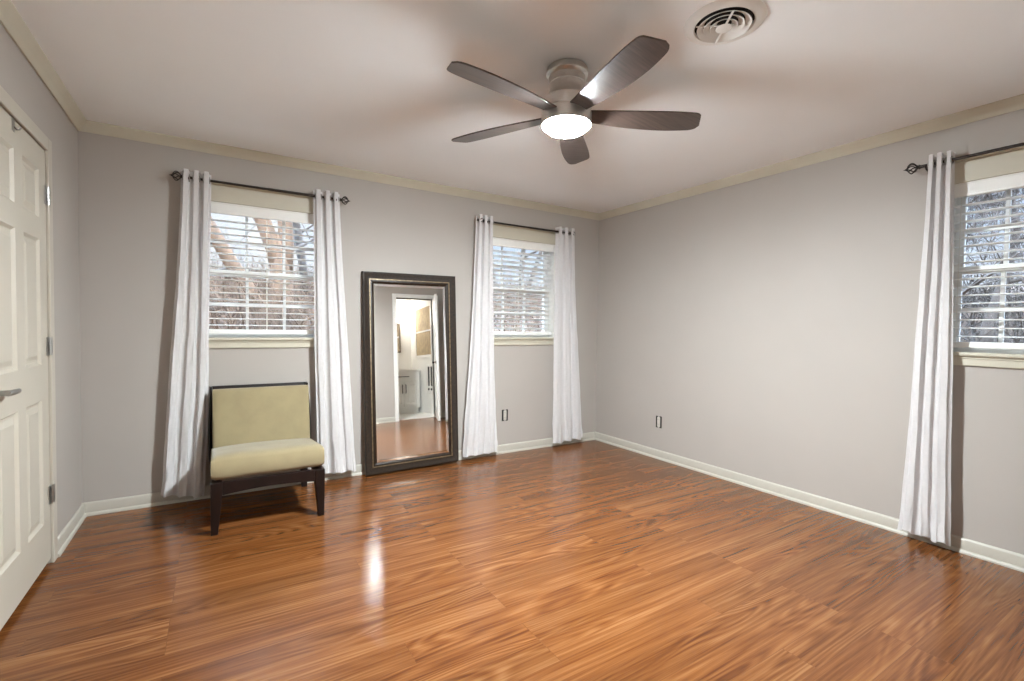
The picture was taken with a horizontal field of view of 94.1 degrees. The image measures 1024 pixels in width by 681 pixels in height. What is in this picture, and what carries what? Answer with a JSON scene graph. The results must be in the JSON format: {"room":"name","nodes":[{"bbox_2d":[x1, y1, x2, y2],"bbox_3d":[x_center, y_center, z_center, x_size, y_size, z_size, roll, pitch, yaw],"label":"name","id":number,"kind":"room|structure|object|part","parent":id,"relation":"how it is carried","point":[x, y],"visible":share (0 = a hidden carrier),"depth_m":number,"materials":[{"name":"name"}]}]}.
{"room":"bedroom","nodes":[
{"label":"bedroom","id":0,"kind":"room"},
{"bbox_2d":[0,23,81,535],"bbox_3d":[-1.661,-0.054,1.192,0.160,2.416,3.970,0,2,-32],"label":"wall","id":1,"kind":"structure","parent":0,"point":[18,78],"depth_m":2.59,"materials":[{"name":"paint"}]},
{"bbox_2d":[0,106,54,630],"bbox_3d":[-2.072,0.093,2.034,0.101,1.999,0.776,0,2,-32],"label":"door","id":2,"kind":"structure","parent":1,"relation":"in","point":[26,491],"depth_m":2.02,"materials":[{"name":"paint"}]},
{"bbox_3d":[-1.900,0.194,1.795,0.063,0.062,0.140,0,2,-32],"label":"lever handle","id":3,"kind":"part","parent":2,"relation":"part of","materials":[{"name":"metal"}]},
{"bbox_2d":[11,117,21,131],"bbox_3d":[-2.039,-0.880,1.939,0.067,0.052,0.028,0,2,-32],"label":"hook","id":4,"kind":"object","parent":2,"relation":"attached to","point":[14,128],"visible":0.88,"depth_m":1.94,"materials":[{"name":"metal"}]},
{"bbox_2d":[0,85,57,563],"bbox_3d":[-2.143,0.075,1.979,0.176,2.097,0.889,0,2,-32],"label":"door frame","id":5,"kind":"structure","parent":1,"relation":"attached to","point":[7,103],"depth_m":2.35,"materials":[{"name":"paint"}]},
{"bbox_2d":[0,0,86,130],"bbox_3d":[-1.555,-1.232,1.213,0.051,0.060,3.970,0,2,-32],"label":"crown molding","id":6,"kind":"structure","parent":1,"relation":"attached to","point":[11,20],"depth_m":2.14,"materials":[{"name":"beige paint"}]},
{"bbox_2d":[58,503,86,556],"bbox_3d":[-1.600,1.112,1.276,0.023,0.082,3.970,0,2,-32],"label":"baseboard","id":7,"kind":"structure","parent":1,"relation":"attached to","point":[64,538],"depth_m":2.66,"materials":[{"name":"paint"}]},
{"bbox_2d":[78,131,598,502],"bbox_3d":[-0.905,-0.131,4.098,4.520,2.416,0.160,0,2,-32],"label":"wall","id":8,"kind":"structure","parent":0,"point":[129,200],"depth_m":3.29,"materials":[{"name":"paint"}]},
{"bbox_2d":[169,171,349,204],"bbox_3d":[-1.734,-1.061,3.378,1.134,0.073,0.121,0,2,-32],"label":"curtain rod","id":9,"kind":"object","parent":8,"relation":"attached to","point":[173,173],"visible":0.84,"depth_m":3.32,"materials":[{"name":"brown metal"}]},
{"bbox_2d":[161,168,210,498],"bbox_3d":[-2.136,-0.030,3.126,0.289,2.168,0.058,0,2,-32],"label":"curtain","id":10,"kind":"object","parent":9,"relation":"hanging from","point":[185,447],"visible":1,"depth_m":3.14,"materials":[{"name":"white fabric"}]},
{"bbox_3d":[-1.717,-1.064,3.352,0.980,0.020,0.020,0,2,-32],"label":"rod","id":11,"kind":"part","parent":9,"relation":"part of","materials":[{"name":"brown metal"}]},
{"bbox_2d":[313,189,355,473],"bbox_3d":[-1.339,-0.045,3.625,0.319,2.145,0.054,0,2,-32],"label":"curtain","id":12,"kind":"object","parent":9,"relation":"hanging from","point":[335,434],"visible":0.96,"depth_m":3.61,"materials":[{"name":"white fabric"}]},
{"bbox_2d":[209,182,314,347],"bbox_3d":[-1.817,-0.517,3.525,1.030,1.133,0.260,0,2,-32],"label":"window","id":13,"kind":"structure","parent":8,"relation":"in","point":[226,194],"depth_m":3.46,"materials":[{"name":"white paint"}]},
{"bbox_2d":[209,203,313,333],"bbox_3d":[-1.789,-0.502,3.481,0.816,0.915,0.072,0,2,-32],"label":"window blind","id":14,"kind":"object","parent":13,"relation":"attached to","point":[215,208],"visible":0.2,"depth_m":3.46,"materials":[{"name":"white plastic"}]},
{"bbox_3d":[-1.800,-0.062,3.501,0.812,0.034,0.046,0,2,-32],"label":"rail","id":15,"kind":"part","parent":14,"relation":"part of","materials":[{"name":"white plastic"}]},
{"bbox_3d":[-1.794,-0.485,3.488,0.004,0.845,0.056,0,2,-32],"label":"ladder cord","id":16,"kind":"part","parent":14,"relation":"part of","materials":[{"name":"white fabric"}]},
{"bbox_3d":[-1.771,-0.011,3.455,1.030,0.021,0.060,0,2,-32],"label":"sill","id":17,"kind":"part","parent":13,"relation":"part of","materials":[{"name":"beige paint"}]},
{"bbox_3d":[-1.827,-0.263,3.543,0.824,0.481,0.028,0,2,-32],"label":"sash","id":18,"kind":"part","parent":13,"relation":"part of","materials":[{"name":"white paint"}]},
{"bbox_3d":[-1.837,-0.704,3.555,0.824,0.485,0.028,0,2,-32],"label":"sash","id":19,"kind":"part","parent":13,"relation":"part of","materials":[{"name":"white paint"}]},
{"bbox_3d":[-1.762,-0.550,3.438,0.980,1.060,0.024,0,2,-32],"label":"casing","id":20,"kind":"part","parent":13,"relation":"part of","materials":[{"name":"beige paint"}]},
{"bbox_2d":[77,120,599,220],"bbox_3d":[-0.833,-1.304,3.973,4.200,0.060,0.051,0,2,-32],"label":"crown molding","id":21,"kind":"structure","parent":8,"relation":"attached to","point":[94,127],"depth_m":3.53,"materials":[{"name":"beige paint"}]},
{"bbox_2d":[84,432,594,515],"bbox_3d":[-0.873,1.039,4.055,4.200,0.082,0.023,0,2,-32],"label":"baseboard","id":22,"kind":"structure","parent":8,"relation":"attached to","point":[92,508],"depth_m":3.29,"materials":[{"name":"paint"}]},
{"bbox_2d":[502,409,507,420],"bbox_3d":[-0.067,0.714,4.555,0.066,0.112,0.007,0,2,-32],"label":"wall outlet","id":23,"kind":"object","parent":8,"relation":"attached to","point":[505,415],"visible":1,"depth_m":4.55,"materials":[{"name":"plastic"}]},
{"bbox_2d":[475,221,554,344],"bbox_3d":[0.024,-0.525,4.674,1.030,1.133,0.260,0,2,-32],"label":"window","id":24,"kind":"structure","parent":8,"relation":"in","point":[504,232],"depth_m":4.69,"materials":[{"name":"white paint"}]},
{"bbox_3d":[0.078,-0.559,4.587,0.980,1.060,0.024,0,2,-32],"label":"casing","id":25,"kind":"part","parent":24,"relation":"part of","materials":[{"name":"beige paint"}]},
{"bbox_3d":[0.004,-0.713,4.704,0.824,0.485,0.028,0,2,-32],"label":"sash","id":26,"kind":"part","parent":24,"relation":"part of","materials":[{"name":"white paint"}]},
{"bbox_3d":[0.014,-0.271,4.692,0.824,0.481,0.028,0,2,-32],"label":"sash","id":27,"kind":"part","parent":24,"relation":"part of","materials":[{"name":"white paint"}]},
{"bbox_2d":[493,238,553,334],"bbox_3d":[0.052,-0.511,4.630,0.816,0.915,0.072,0,2,-32],"label":"window blind","id":28,"kind":"object","parent":24,"relation":"attached to","point":[496,242],"visible":0.66,"depth_m":4.66,"materials":[{"name":"white plastic"}]},
{"bbox_3d":[0.047,-0.493,4.637,0.004,0.845,0.056,0,2,-32],"label":"ladder cord","id":29,"kind":"part","parent":28,"relation":"part of","materials":[{"name":"white fabric"}]},
{"bbox_3d":[0.041,-0.071,4.649,0.812,0.034,0.046,0,2,-32],"label":"rail","id":30,"kind":"part","parent":28,"relation":"part of","materials":[{"name":"white plastic"}]},
{"bbox_3d":[0.355,-0.494,4.829,0.004,0.845,0.056,0,2,-32],"label":"ladder cord","id":31,"kind":"part","parent":28,"relation":"part of","materials":[{"name":"white fabric"}]},
{"bbox_3d":[0.070,-0.019,4.604,1.030,0.021,0.060,0,2,-32],"label":"sill","id":32,"kind":"part","parent":24,"relation":"part of","materials":[{"name":"beige paint"}]},
{"bbox_2d":[477,218,574,234],"bbox_3d":[0.148,-1.069,4.553,1.134,0.073,0.121,0,2,-32],"label":"curtain rod","id":33,"kind":"object","parent":8,"relation":"attached to","point":[529,227],"visible":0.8,"depth_m":4.51,"materials":[{"name":"brown metal"}]},
{"bbox_2d":[462,214,497,456],"bbox_3d":[-0.267,-0.041,4.297,0.351,2.164,0.052,0,2,-32],"label":"curtain","id":34,"kind":"object","parent":33,"relation":"hanging from","point":[480,428],"visible":1,"depth_m":4.30,"materials":[{"name":"white fabric"}]},
{"bbox_3d":[0.165,-1.073,4.526,0.980,0.020,0.020,0,2,-32],"label":"rod","id":35,"kind":"part","parent":33,"relation":"part of","materials":[{"name":"brown metal"}]},
{"bbox_2d":[552,226,582,442],"bbox_3d":[0.589,-0.045,4.831,0.391,2.163,0.049,0,2,-32],"label":"curtain","id":36,"kind":"object","parent":33,"relation":"hanging from","point":[567,425],"visible":1,"depth_m":4.80,"materials":[{"name":"white fabric"}]},
{"bbox_2d":[0,440,1023,680],"bbox_3d":[0.170,1.185,2.384,4.520,0.080,4.290,0,2,-32],"label":"floor","id":37,"kind":"structure","parent":0,"point":[592,560],"depth_m":2.19,"materials":[{"name":"laminate"}]},
{"bbox_2d":[208,382,324,535],"bbox_3d":[-1.628,0.710,3.146,0.642,0.772,0.732,0,2,-32],"label":"slipper chair","id":38,"kind":"object","parent":37,"relation":"on","point":[254,429],"visible":1,"depth_m":3.13,"materials":[{"name":"beige fabric"}]},
{"bbox_3d":[-1.688,0.958,2.724,0.058,0.300,0.058,0,2,-32],"label":"leg","id":39,"kind":"part","parent":38,"relation":"part of","materials":[{"name":"brown wood"}]},
{"bbox_3d":[-1.772,0.601,3.376,0.642,0.572,0.184,0,2,-32],"label":"frame","id":40,"kind":"part","parent":38,"relation":"part of","materials":[{"name":"brown wood"}]},
{"bbox_2d":[212,385,309,448],"bbox_3d":[-1.729,0.565,3.308,0.590,0.484,0.196,0,2,-32],"label":"cushion","id":41,"kind":"object","parent":38,"relation":"on","point":[270,413],"depth_m":3.25,"materials":[{"name":"beige fabric"}]},
{"bbox_3d":[-1.603,0.845,3.107,0.604,0.095,0.616,0,2,-32],"label":"seat frame","id":42,"kind":"part","parent":38,"relation":"part of","materials":[{"name":"brown wood"}]},
{"bbox_2d":[211,438,324,479],"bbox_3d":[-1.604,0.752,3.109,0.605,0.211,0.641,0,2,-32],"label":"seat cushion","id":43,"kind":"object","parent":38,"relation":"on","point":[230,457],"depth_m":2.90,"materials":[{"name":"beige fabric"}]},
{"bbox_3d":[-1.541,0.954,3.521,0.058,0.265,0.090,0,2,-32],"label":"leg","id":44,"kind":"part","parent":38,"relation":"part of","materials":[{"name":"brown wood"}]},
{"bbox_3d":[-1.220,0.956,3.016,0.058,0.300,0.058,0,2,-32],"label":"leg","id":45,"kind":"part","parent":38,"relation":"part of","materials":[{"name":"brown wood"}]},
{"bbox_2d":[361,271,458,475],"bbox_3d":[-0.834,0.257,3.999,0.828,1.639,0.099,0,2,-32],"label":"mirror","id":46,"kind":"object","parent":37,"relation":"on","point":[409,320],"visible":1,"depth_m":3.98,"materials":[{"name":"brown mirror"}]},
{"bbox_2d":[374,284,448,462],"bbox_3d":[-0.837,0.257,4.004,0.646,1.455,0.082,0,2,-32],"label":"mirror glass","id":47,"kind":"object","parent":46,"relation":"attached to","point":[411,321],"depth_m":3.99,"materials":[{"name":"clear mirror"}]},
{"bbox_2d":[11,0,1023,212],"bbox_3d":[0.206,-1.320,2.309,4.520,0.100,4.290,0,2,-32],"label":"ceiling","id":48,"kind":"structure","parent":0,"point":[366,85],"depth_m":2.29,"materials":[{"name":"paint"}]},
{"bbox_2d":[447,35,700,163],"bbox_3d":[0.253,-1.116,2.190,1.239,0.300,1.234,0,2,-32],"label":"ceiling fan","id":49,"kind":"object","parent":48,"relation":"attached to","point":[567,113],"visible":1,"depth_m":2.14,"materials":[{"name":"silver metal"}]},
{"bbox_3d":[-0.072,-1.064,2.419,0.555,0.034,0.142,2,2,34],"label":"blade","id":50,"kind":"part","parent":49,"relation":"part of","materials":[{"name":"brown wood"}]},
{"bbox_3d":[-0.024,-1.050,1.979,0.555,0.034,0.142,-1,2,-38],"label":"blade","id":51,"kind":"part","parent":49,"relation":"part of","materials":[{"name":"brown wood"}]},
{"bbox_3d":[0.254,-0.996,2.234,0.214,0.058,0.214,0,2,-32],"label":"lamp shade","id":52,"kind":"part","parent":49,"relation":"part of","materials":[{"name":"white glass"}]},
{"bbox_3d":[0.331,-1.063,2.601,0.142,0.034,0.555,1,2,16],"label":"blade","id":53,"kind":"part","parent":49,"relation":"part of","materials":[{"name":"brown wood"}]},
{"bbox_3d":[0.410,-1.041,1.889,0.142,0.034,0.555,0,2,-20],"label":"blade","id":54,"kind":"part","parent":49,"relation":"part of","materials":[{"name":"brown wood"}]},
{"bbox_3d":[0.629,-1.050,2.274,0.555,0.034,0.142,1,2,-2],"label":"blade","id":55,"kind":"part","parent":49,"relation":"part of","materials":[{"name":"brown wood"}]},
{"bbox_2d":[683,0,766,45],"bbox_3d":[0.832,-1.235,1.872,0.300,0.027,0.300,0,2,-32],"label":"ceiling vent","id":56,"kind":"object","parent":48,"relation":"in","point":[719,22],"visible":1,"depth_m":1.85,"materials":[{"name":"metal"}]},
{"bbox_2d":[595,109,1023,554],"bbox_3d":[2.037,-0.071,3.501,0.160,2.416,3.970,0,2,-32],"label":"wall","id":57,"kind":"structure","parent":0,"point":[768,323],"depth_m":3.33,"materials":[{"name":"paint"}]},
{"bbox_2d":[656,416,661,427],"bbox_3d":[1.363,0.757,4.430,0.007,0.112,0.066,0,2,-32],"label":"wall outlet","id":58,"kind":"object","parent":57,"relation":"attached to","point":[658,418],"visible":1,"depth_m":4.42,"materials":[{"name":"plastic"}]},
{"bbox_2d":[657,417,659,426],"bbox_3d":[1.363,0.757,4.430,0.007,0.090,0.032,0,2,-32],"label":"receptacle","id":59,"kind":"object","parent":58,"relation":"attached to","point":[658,418],"depth_m":4.43,"materials":[{"name":"plastic"}]},
{"bbox_2d":[595,432,1023,571],"bbox_3d":[1.943,1.095,3.488,0.023,0.082,3.970,0,2,-32],"label":"baseboard","id":60,"kind":"structure","parent":57,"relation":"attached to","point":[1009,559],"depth_m":3.21,"materials":[{"name":"paint"}]},
{"bbox_2d":[599,94,1023,219],"bbox_3d":[1.964,-1.248,3.410,0.051,0.060,3.970,0,2,-32],"label":"crown molding","id":61,"kind":"structure","parent":57,"relation":"attached to","point":[1011,104],"depth_m":3.07,"materials":[{"name":"beige paint"}]},
{"bbox_2d":[903,142,1023,173],"bbox_3d":[2.607,-0.968,2.316,0.121,0.073,1.134,0,2,-32],"label":"curtain rod","id":62,"kind":"object","parent":57,"relation":"attached to","point":[917,167],"visible":0.88,"depth_m":2.53,"materials":[{"name":"brown metal"}]},
{"bbox_2d":[897,150,954,545],"bbox_3d":[2.350,0.046,2.679,0.053,2.166,0.234,0,2,-28],"label":"curtain","id":63,"kind":"object","parent":62,"relation":"hanging from","point":[925,510],"visible":1,"depth_m":2.66,"materials":[{"name":"white fabric"}]},
{"bbox_3d":[2.580,-0.972,2.299,0.020,0.020,0.980,0,2,-32],"label":"rod","id":64,"kind":"part","parent":62,"relation":"part of","materials":[{"name":"brown metal"}]},
{"bbox_2d":[953,146,1023,368],"bbox_3d":[2.727,-0.420,2.412,0.260,1.133,0.970,0,2,-32],"label":"window","id":65,"kind":"structure","parent":57,"relation":"in","point":[1009,162],"depth_m":2.57,"materials":[{"name":"white paint"}]},
{"bbox_2d":[953,174,1023,349],"bbox_3d":[2.682,-0.406,2.384,0.072,0.915,0.756,0,2,-32],"label":"window blind","id":66,"kind":"object","parent":65,"relation":"attached to","point":[1016,181],"visible":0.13,"depth_m":2.57,"materials":[{"name":"white plastic"}]},
{"bbox_3d":[2.512,-0.400,2.672,0.056,0.845,0.004,0,2,-32],"label":"ladder cord","id":67,"kind":"part","parent":66,"relation":"part of","materials":[{"name":"white fabric"}]},
{"bbox_3d":[2.683,0.034,2.402,0.046,0.034,0.752,0,2,-32],"label":"rail","id":68,"kind":"part","parent":66,"relation":"part of","materials":[{"name":"white plastic"}]},
{"bbox_3d":[2.635,0.083,2.374,0.060,0.021,0.970,0,2,-32],"label":"sill","id":69,"kind":"part","parent":65,"relation":"part of","materials":[{"name":"beige paint"}]},
{"bbox_3d":[2.734,-0.165,2.426,0.028,0.481,0.764,0,2,-32],"label":"sash","id":70,"kind":"part","parent":65,"relation":"part of","materials":[{"name":"white paint"}]},
{"bbox_3d":[2.765,-0.606,2.429,0.028,0.485,0.764,0,2,-32],"label":"sash","id":71,"kind":"part","parent":65,"relation":"part of","materials":[{"name":"white paint"}]},
{"bbox_3d":[2.641,-0.456,2.357,0.024,1.060,0.920,0,2,-32],"label":"casing","id":72,"kind":"part","parent":65,"relation":"part of","materials":[{"name":"beige paint"}]},
{"label":"outside","id":73,"kind":"structure","parent":0,"visible":0},
{"bbox_2d":[210,286,1021,331],"bbox_3d":[-3.377,-1.447,26.177,65.000,4.358,39.700,0,2,-32],"label":"ground","id":74,"kind":"structure","parent":73,"point":[520,326],"depth_m":9.34,"materials":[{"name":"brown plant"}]},
{"bbox_2d":[209,249,313,329],"bbox_3d":[-5.103,-1.016,10.043,8.513,2.246,8.781,0,2,-32],"label":"thicket","id":75,"kind":"object","parent":74,"relation":"on","point":[212,282],"visible":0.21,"depth_m":7.26,"materials":[{"name":"brown plant"}]},
{"bbox_2d":[210,216,313,317],"bbox_3d":[-4.694,-2.453,8.205,4.662,4.905,3.932,0,2,-32],"label":"forked tree","id":76,"kind":"object","parent":74,"relation":"on","point":[257,220],"visible":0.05,"depth_m":7.84,"materials":[{"name":"brown plant"}]},
{"bbox_2d":[293,223,310,304],"bbox_3d":[-3.853,-4.502,8.449,8.578,7.869,4.690,2,2,24],"label":"bare tree","id":77,"kind":"object","parent":74,"relation":"on","point":[295,225],"visible":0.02,"depth_m":9.22,"materials":[{"name":"brown plant"}]},
{"bbox_2d":[293,225,312,254],"bbox_3d":[-8.015,-5.657,15.003,11.448,9.157,7.074,0,2,-25],"label":"bare tree","id":78,"kind":"object","parent":74,"relation":"on","point":[310,226],"visible":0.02,"depth_m":14.44,"materials":[{"name":"grey plant"}]},
{"bbox_2d":[493,274,542,331],"bbox_3d":[1.147,-0.971,13.718,10.408,2.438,9.467,0,2,-32],"label":"thicket","id":79,"kind":"object","parent":74,"relation":"on","point":[505,297],"visible":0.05,"depth_m":10.11,"materials":[{"name":"brown plant"}]},
{"bbox_2d":[517,249,537,294],"bbox_3d":[1.451,-5.862,16.068,9.665,9.765,5.038,1,2,-8],"label":"bare tree","id":80,"kind":"object","parent":74,"relation":"on","point":[533,252],"visible":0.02,"depth_m":15.48,"materials":[{"name":"grey plant"}]},
{"bbox_2d":[527,251,542,294],"bbox_3d":[1.300,-5.626,17.874,7.148,9.018,10.104,2,2,41],"label":"bare tree","id":81,"kind":"object","parent":74,"relation":"on","point":[539,252],"visible":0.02,"depth_m":17.61,"materials":[{"name":"plant"}]},
{"bbox_2d":[960,254,1023,342],"bbox_3d":[9.381,-0.245,8.924,7.778,3.558,8.235,0,2,-32],"label":"thicket","id":82,"kind":"object","parent":74,"relation":"on","point":[1020,332],"visible":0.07,"depth_m":9.32,"materials":[{"name":"plant"}]},
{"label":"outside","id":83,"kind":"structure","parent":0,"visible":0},
{"bbox_2d":[960,287,1023,342],"bbox_3d":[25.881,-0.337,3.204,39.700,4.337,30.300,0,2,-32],"label":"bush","id":84,"kind":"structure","parent":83,"point":[969,306],"depth_m":9.79,"materials":[{"name":"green plant"}]},
{"bbox_2d":[962,188,1023,306],"bbox_3d":[6.875,-2.390,7.726,5.947,6.784,6.640,0,2,-32],"label":"bare tree","id":85,"kind":"object","parent":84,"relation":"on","point":[976,282],"visible":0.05,"depth_m":6.55,"materials":[{"name":"plant"}]},
{"bbox_2d":[963,188,1023,341],"bbox_3d":[9.783,-3.465,8.424,7.029,8.351,9.599,2,2,43],"label":"bare tree","id":86,"kind":"object","parent":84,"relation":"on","point":[995,298],"visible":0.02,"depth_m":8.16,"materials":[{"name":"grey plant"}]},
{"bbox_2d":[963,189,1023,280],"bbox_3d":[6.734,-3.019,8.952,7.564,8.408,4.948,1,2,4],"label":"bare tree","id":87,"kind":"object","parent":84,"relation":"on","point":[993,196],"visible":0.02,"depth_m":8.32,"materials":[{"name":"plant"}]}
]}

